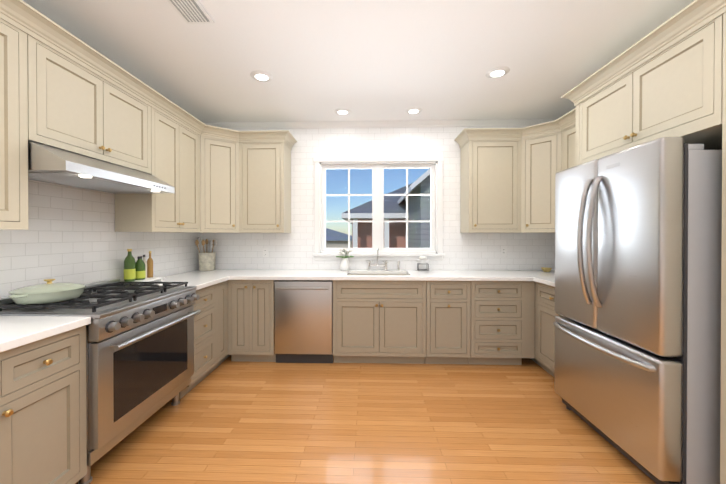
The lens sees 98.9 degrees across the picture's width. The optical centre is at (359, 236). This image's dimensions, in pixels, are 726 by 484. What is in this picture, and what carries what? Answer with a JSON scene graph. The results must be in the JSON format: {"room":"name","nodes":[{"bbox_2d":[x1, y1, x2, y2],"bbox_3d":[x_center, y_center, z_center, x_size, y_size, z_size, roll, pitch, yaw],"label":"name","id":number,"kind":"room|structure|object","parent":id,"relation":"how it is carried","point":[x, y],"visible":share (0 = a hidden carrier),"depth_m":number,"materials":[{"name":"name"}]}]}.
{"room":"kitchen","nodes":[
{"label":"kitchen","id":0,"kind":"room"},
{"bbox_2d":[0,180,200,297],"bbox_3d":[-2.132,-0.025,1.079,0.150,2.720,5.875,0,0,2],"label":"wall","id":1,"kind":"structure","parent":0,"point":[70,234],"depth_m":2.22,"materials":[{"name":"tile"}]},
{"bbox_2d":[0,18,27,229],"bbox_3d":[-1.878,-0.566,1.241,0.337,1.060,0.760,0,0,2],"label":"upper cabinet","id":2,"kind":"object","parent":1,"relation":"attached to","point":[13,136],"visible":0.81,"depth_m":1.55,"materials":[{"name":"beige wood"}]},
{"bbox_2d":[27,34,150,173],"bbox_3d":[-1.851,-0.805,2.079,0.337,0.590,0.910,0,0,2],"label":"upper cabinet","id":3,"kind":"object","parent":1,"relation":"attached to","point":[74,107],"visible":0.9,"depth_m":1.93,"materials":[{"name":"beige wood"}]},
{"bbox_2d":[28,140,174,193],"bbox_3d":[-1.766,-0.426,2.079,0.507,0.164,0.904,0,0,2],"label":"range hood","id":4,"kind":"object","parent":3,"relation":"attached to","point":[50,164],"visible":0.94,"depth_m":1.88,"materials":[{"name":"silver metal"}]},
{"bbox_2d":[0,0,296,149],"bbox_3d":[-1.414,-1.111,2.302,1.197,0.109,3.062,0,0,2],"label":"crown molding","id":5,"kind":"structure","parent":1,"relation":"attached to","point":[21,15],"depth_m":2.08,"materials":[{"name":"beige wood"}]},
{"bbox_2d":[115,107,200,231],"bbox_3d":[-1.826,-0.575,2.908,0.337,1.060,0.735,0,0,2],"label":"upper cabinet","id":6,"kind":"object","parent":1,"relation":"attached to","point":[175,154],"visible":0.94,"depth_m":2.76,"materials":[{"name":"beige wood"}]},
{"bbox_2d":[178,136,238,232],"bbox_3d":[-1.667,-0.579,3.560,0.614,1.060,0.569,0,0,2],"label":"upper cabinet","id":7,"kind":"object","parent":1,"relation":"attached to","point":[219,163],"visible":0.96,"depth_m":3.39,"materials":[{"name":"beige wood"}]},
{"bbox_2d":[22,0,693,122],"bbox_3d":[0.121,-1.434,1.001,4.660,0.100,5.875,0,0,2],"label":"ceiling","id":8,"kind":"structure","parent":0,"point":[366,60],"depth_m":2.32,"materials":[{"name":"paint"}]},
{"bbox_2d":[167,0,213,23],"bbox_3d":[-1.034,-1.380,1.810,0.180,0.016,0.400,0,0,2],"label":"ceiling vent","id":9,"kind":"object","parent":8,"relation":"in","point":[191,11],"visible":0.98,"depth_m":1.90,"materials":[{"name":"plastic"}]},
{"bbox_2d":[250,70,272,81],"bbox_3d":[-0.849,-1.388,2.695,0.190,0.012,0.190,0,0,2],"label":"recessed light","id":10,"kind":"object","parent":8,"relation":"in","point":[261,76],"visible":1,"depth_m":2.68,"materials":[{"name":"white plastic"}]},
{"bbox_2d":[334,108,350,114],"bbox_3d":[-0.189,-1.392,3.465,0.190,0.012,0.190,0,0,2],"label":"recessed light","id":11,"kind":"object","parent":8,"relation":"in","point":[342,111],"visible":1,"depth_m":3.44,"materials":[{"name":"white plastic"}]},
{"bbox_2d":[405,107,421,113],"bbox_3d":[0.599,-1.392,3.440,0.190,0.012,0.190,0,0,2],"label":"recessed light","id":12,"kind":"object","parent":8,"relation":"in","point":[413,110],"visible":1,"depth_m":3.41,"materials":[{"name":"white plastic"}]},
{"bbox_2d":[486,66,509,77],"bbox_3d":[1.168,-1.387,2.632,0.190,0.012,0.190,0,0,2],"label":"recessed light","id":13,"kind":"object","parent":8,"relation":"in","point":[498,72],"visible":1,"depth_m":2.61,"materials":[{"name":"white plastic"}]},
{"bbox_2d":[75,355,655,483],"bbox_3d":[0.121,1.386,1.017,4.660,0.100,5.875,0,0,2],"label":"floor","id":14,"kind":"structure","parent":0,"point":[227,421],"depth_m":2.11,"materials":[{"name":"brown wood"}]},
{"bbox_2d":[0,326,86,483],"bbox_3d":[-1.724,0.894,1.234,0.644,0.880,0.780,0,0,2],"label":"base cabinet","id":15,"kind":"object","parent":14,"relation":"on","point":[43,412],"visible":1,"depth_m":1.41,"materials":[{"name":"beige wood"}]},
{"bbox_2d":[0,316,90,352],"bbox_3d":[-1.725,0.434,1.222,0.643,0.039,0.801,0,0,2],"label":"countertop","id":16,"kind":"structure","parent":15,"relation":"on","point":[17,331],"depth_m":1.44,"materials":[{"name":"white stone"}]},
{"bbox_2d":[0,279,200,483],"bbox_3d":[-1.648,0.837,2.082,0.744,0.985,0.908,0,0,2],"label":"range","id":17,"kind":"object","parent":14,"relation":"on","point":[139,353],"visible":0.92,"depth_m":1.87,"materials":[{"name":"metal"}]},
{"bbox_2d":[8,279,85,304],"bbox_3d":[-1.790,0.303,1.794,0.316,0.123,0.387,0,0,2],"label":"pot","id":18,"kind":"object","parent":17,"relation":"on","point":[49,291],"visible":1,"depth_m":1.70,"materials":[{"name":"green ceramic"}]},
{"bbox_2d":[179,284,216,398],"bbox_3d":[-1.678,0.886,2.773,0.641,0.880,0.458,0,0,2],"label":"base cabinet","id":19,"kind":"object","parent":14,"relation":"on","point":[205,340],"visible":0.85,"depth_m":2.79,"materials":[{"name":"beige wood"}]},
{"bbox_2d":[209,280,229,373],"bbox_3d":[-1.670,0.882,3.425,0.616,0.880,0.842,0,0,2],"label":"base cabinet","id":20,"kind":"object","parent":14,"relation":"on","point":[222,322],"visible":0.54,"depth_m":3.13,"materials":[{"name":"beige wood"}]},
{"bbox_2d":[125,273,227,289],"bbox_3d":[-1.673,0.425,2.866,0.643,0.039,0.651,0,0,2],"label":"countertop","id":21,"kind":"structure","parent":20,"relation":"on","point":[201,280],"depth_m":3.02,"materials":[{"name":"white stone"}]},
{"bbox_2d":[121,277,164,283],"bbox_3d":[-1.901,0.388,2.720,0.180,0.034,0.335,0,0,2],"label":"tray","id":22,"kind":"object","parent":21,"relation":"on","point":[152,279],"visible":0.44,"depth_m":2.72,"materials":[{"name":"white ceramic"}]},
{"bbox_2d":[124,249,135,281],"bbox_3d":[-1.925,0.236,2.603,0.082,0.270,0.082,0,0,2],"label":"oil bottle","id":23,"kind":"object","parent":22,"relation":"on","point":[129,268],"visible":0.92,"depth_m":2.58,"materials":[{"name":"green glass"}]},
{"bbox_2d":[136,256,145,279],"bbox_3d":[-1.907,0.270,2.697,0.082,0.200,0.082,0,0,2],"label":"oil bottle","id":24,"kind":"object","parent":22,"relation":"on","point":[140,270],"visible":0.83,"depth_m":2.67,"materials":[{"name":"glass"}]},
{"bbox_2d":[143,255,146,277],"bbox_3d":[-1.924,0.265,2.778,0.044,0.210,0.044,0,0,2],"label":"oil bottle","id":25,"kind":"object","parent":22,"relation":"on","point":[145,262],"visible":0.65,"depth_m":2.77,"materials":[{"name":"glass"}]},
{"bbox_2d":[147,251,152,277],"bbox_3d":[-1.912,0.249,2.837,0.048,0.240,0.048,0,0,2],"label":"oil bottle","id":26,"kind":"object","parent":22,"relation":"on","point":[150,267],"visible":0.98,"depth_m":2.82,"materials":[{"name":"brown glass"}]},
{"bbox_2d":[228,280,275,361],"bbox_3d":[-1.118,0.881,3.514,0.478,0.880,0.643,0,0,2],"label":"base cabinet","id":27,"kind":"object","parent":14,"relation":"on","point":[251,320],"visible":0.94,"depth_m":3.22,"materials":[{"name":"beige wood"}]},
{"bbox_2d":[274,280,332,362],"bbox_3d":[-0.573,0.884,3.473,0.604,0.874,0.661,0,0,2],"label":"dishwasher","id":28,"kind":"object","parent":14,"relation":"on","point":[303,321],"visible":0.96,"depth_m":3.20,"materials":[{"name":"silver metal"}]},
{"bbox_2d":[333,274,425,363],"bbox_3d":[0.210,0.882,3.473,0.950,0.880,0.643,0,0,2],"label":"base cabinet","id":29,"kind":"object","parent":14,"relation":"on","point":[376,321],"visible":0.96,"depth_m":3.18,"materials":[{"name":"beige wood"}]},
{"bbox_2d":[425,281,470,363],"bbox_3d":[0.912,0.882,3.451,0.445,0.880,0.643,0,0,2],"label":"base cabinet","id":30,"kind":"object","parent":14,"relation":"on","point":[448,322],"visible":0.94,"depth_m":3.16,"materials":[{"name":"beige wood"}]},
{"bbox_2d":[468,281,534,364],"bbox_3d":[1.457,0.882,3.434,0.634,0.880,0.643,0,0,2],"label":"base cabinet","id":31,"kind":"object","parent":14,"relation":"on","point":[502,322],"visible":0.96,"depth_m":3.14,"materials":[{"name":"beige wood"}]},
{"bbox_2d":[530,282,561,377],"bbox_3d":[2.050,0.884,3.124,0.624,0.880,1.206,0,0,2],"label":"base cabinet","id":32,"kind":"object","parent":14,"relation":"on","point":[545,315],"visible":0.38,"depth_m":2.96,"materials":[{"name":"beige wood"}]},
{"bbox_2d":[185,269,554,280],"bbox_3d":[0.198,0.421,3.462,4.348,0.039,0.659,0,0,2],"label":"countertop","id":33,"kind":"structure","parent":32,"relation":"on","point":[233,274],"depth_m":3.33,"materials":[{"name":"white stone"}]},
{"bbox_2d":[195,237,216,270],"bbox_3d":[-1.840,0.201,3.714,0.242,0.396,0.213,0,0,2],"label":"utensil crock","id":34,"kind":"object","parent":33,"relation":"on","point":[207,260],"visible":1,"depth_m":3.65,"materials":[{"name":"ceramic"}]},
{"bbox_2d":[336,248,353,270],"bbox_3d":[-0.175,0.263,3.699,0.222,0.273,0.135,0,0,2],"label":"flower vase","id":35,"kind":"object","parent":33,"relation":"on","point":[344,263],"visible":1,"depth_m":3.66,"materials":[{"name":"white ceramic"}]},
{"bbox_2d":[366,248,399,269],"bbox_3d":[0.278,0.263,3.677,0.415,0.273,0.185,0,0,2],"label":"faucet","id":36,"kind":"object","parent":33,"relation":"on","point":[385,265],"visible":1,"depth_m":3.71,"materials":[{"name":"silver metal"}]},
{"bbox_2d":[417,256,428,270],"bbox_3d":[0.745,0.311,3.660,0.146,0.176,0.146,0,0,2],"label":"sink caddy","id":37,"kind":"object","parent":33,"relation":"on","point":[422,260],"visible":1,"depth_m":3.62,"materials":[{"name":"ceramic"}]},
{"bbox_2d":[541,267,551,271],"bbox_3d":[2.142,0.378,3.562,0.112,0.045,0.110,0,0,2],"label":"dish","id":38,"kind":"object","parent":33,"relation":"on","point":[545,269],"visible":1,"depth_m":3.53,"materials":[{"name":"gold metal"}]},
{"bbox_2d":[532,277,554,286],"bbox_3d":[2.041,0.425,2.796,0.623,0.039,0.559,0,0,2],"label":"countertop","id":39,"kind":"structure","parent":32,"relation":"on","point":[550,281],"depth_m":2.95,"materials":[{"name":"white stone"}]},
{"bbox_2d":[575,104,579,165],"bbox_3d":[2.045,0.112,2.490,0.596,2.430,0.042,0,0,2],"label":"panel","id":40,"kind":"object","parent":14,"relation":"on","point":[577,136],"depth_m":2.49,"materials":[{"name":"beige wood"}]},
{"bbox_2d":[553,137,721,483],"bbox_3d":[1.873,0.413,1.990,0.890,1.835,0.907,0,0,2],"label":"fridge","id":41,"kind":"object","parent":14,"relation":"on","point":[638,250],"visible":1,"depth_m":1.63,"materials":[{"name":"silver metal"}]},
{"bbox_2d":[720,12,725,483],"bbox_3d":[1.983,0.121,0.964,0.624,2.430,1.000,0,0,2],"label":"pantry cabinet","id":42,"kind":"object","parent":14,"relation":"on","point":[723,389],"visible":1,"depth_m":1.46,"materials":[{"name":"beige wood"}]},
{"bbox_2d":[201,126,554,269],"bbox_3d":[0.211,-0.041,3.870,4.360,2.720,0.150,0,0,2],"label":"wall","id":43,"kind":"structure","parent":0,"point":[294,249],"depth_m":3.79,"materials":[{"name":"tile"}]},
{"bbox_2d":[239,142,290,232],"bbox_3d":[-1.101,-0.579,3.651,0.510,1.060,0.352,0,0,2],"label":"upper cabinet","id":44,"kind":"object","parent":43,"relation":"attached to","point":[264,187],"visible":0.92,"depth_m":3.51,"materials":[{"name":"beige wood"}]},
{"bbox_2d":[263,248,267,256],"bbox_3d":[-1.161,0.193,3.835,0.070,0.114,0.008,0,0,2],"label":"electrical outlet","id":45,"kind":"object","parent":43,"relation":"attached to","point":[265,252],"visible":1,"depth_m":3.83,"materials":[{"name":"plastic"}]},
{"bbox_2d":[313,155,443,253],"bbox_3d":[0.228,-0.388,3.857,1.579,1.189,0.170,0,0,2],"label":"window","id":46,"kind":"structure","parent":43,"relation":"in","point":[377,215],"depth_m":3.82,"materials":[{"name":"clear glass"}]},
{"bbox_2d":[312,253,444,260],"bbox_3d":[0.225,0.245,3.773,1.599,0.083,0.044,0,0,2],"label":"window sill","id":47,"kind":"structure","parent":43,"relation":"attached to","point":[411,257],"depth_m":3.77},
{"bbox_2d":[204,119,556,128],"bbox_3d":[0.204,-1.365,3.765,4.230,0.069,0.045,0,0,2],"label":"crown molding","id":48,"kind":"structure","parent":43,"relation":"attached to","point":[383,124],"depth_m":3.76,"materials":[{"name":"white wood"}]},
{"bbox_2d":[460,140,521,232],"bbox_3d":[1.497,-0.579,3.570,0.570,1.060,0.352,0,0,2],"label":"upper cabinet","id":49,"kind":"object","parent":43,"relation":"attached to","point":[490,184],"visible":0.88,"depth_m":3.43,"materials":[{"name":"beige wood"}]},
{"bbox_2d":[501,246,506,255],"bbox_3d":[1.738,0.170,3.744,0.070,0.114,0.008,0,0,2],"label":"electrical outlet","id":50,"kind":"object","parent":43,"relation":"attached to","point":[503,250],"visible":1,"depth_m":3.74,"materials":[{"name":"plastic"}]},
{"bbox_3d":[2.375,-0.024,0.939,0.150,2.720,5.875,0,0,2],"label":"wall","id":51,"kind":"structure","parent":0,"visible":0},
{"bbox_2d":[521,132,561,232],"bbox_3d":[2.075,-0.578,3.434,0.594,1.060,0.586,0,0,2],"label":"upper cabinet","id":52,"kind":"object","parent":51,"relation":"attached to","point":[541,161],"visible":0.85,"depth_m":3.29,"materials":[{"name":"beige wood"}]},
{"bbox_2d":[561,124,575,170],"bbox_3d":[2.177,-0.575,2.821,0.352,1.060,0.630,0,0,2],"label":"upper cabinet","id":53,"kind":"object","parent":51,"relation":"attached to","point":[568,147],"visible":0.04,"depth_m":3.04,"materials":[{"name":"beige wood"}]},
{"bbox_2d":[454,0,725,147],"bbox_3d":[1.774,-1.110,2.074,0.859,0.109,3.516,0,0,-9],"label":"crown molding","id":54,"kind":"structure","parent":51,"relation":"attached to","point":[692,17],"depth_m":2.01,"materials":[{"name":"beige wood"}]},
{"bbox_2d":[579,14,722,164],"bbox_3d":[2.014,-0.820,1.962,0.624,0.560,0.996,0,0,2],"label":"upper cabinet","id":55,"kind":"object","parent":51,"relation":"attached to","point":[675,90],"visible":0.85,"depth_m":1.77,"materials":[{"name":"beige wood"}]},
{"label":"outside","id":56,"kind":"structure","parent":0,"visible":0},
{"bbox_3d":[1.224,1.850,42.106,80.000,0.100,75.625,0,0,2],"label":"ground","id":57,"kind":"structure","parent":56,"visible":0},
{"bbox_2d":[326,228,351,247],"bbox_3d":[-4.144,0.795,25.572,8.900,3.200,7.600,0,0,2],"label":"house","id":58,"kind":"structure","parent":57,"relation":"on","point":[332,241],"depth_m":22.01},
{"bbox_2d":[342,183,411,247],"bbox_3d":[3.591,-0.371,15.343,8.300,4.650,7.650,0,0,2],"label":"house","id":59,"kind":"structure","parent":57,"relation":"on","point":[364,230],"depth_m":12.48,"materials":[{"name":"grey"}]},
{"bbox_2d":[397,169,429,247],"bbox_3d":[4.295,-0.953,11.291,5.580,5.859,5.600,0,0,2],"label":"house","id":60,"kind":"structure","parent":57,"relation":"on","point":[415,240],"depth_m":8.93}
]}

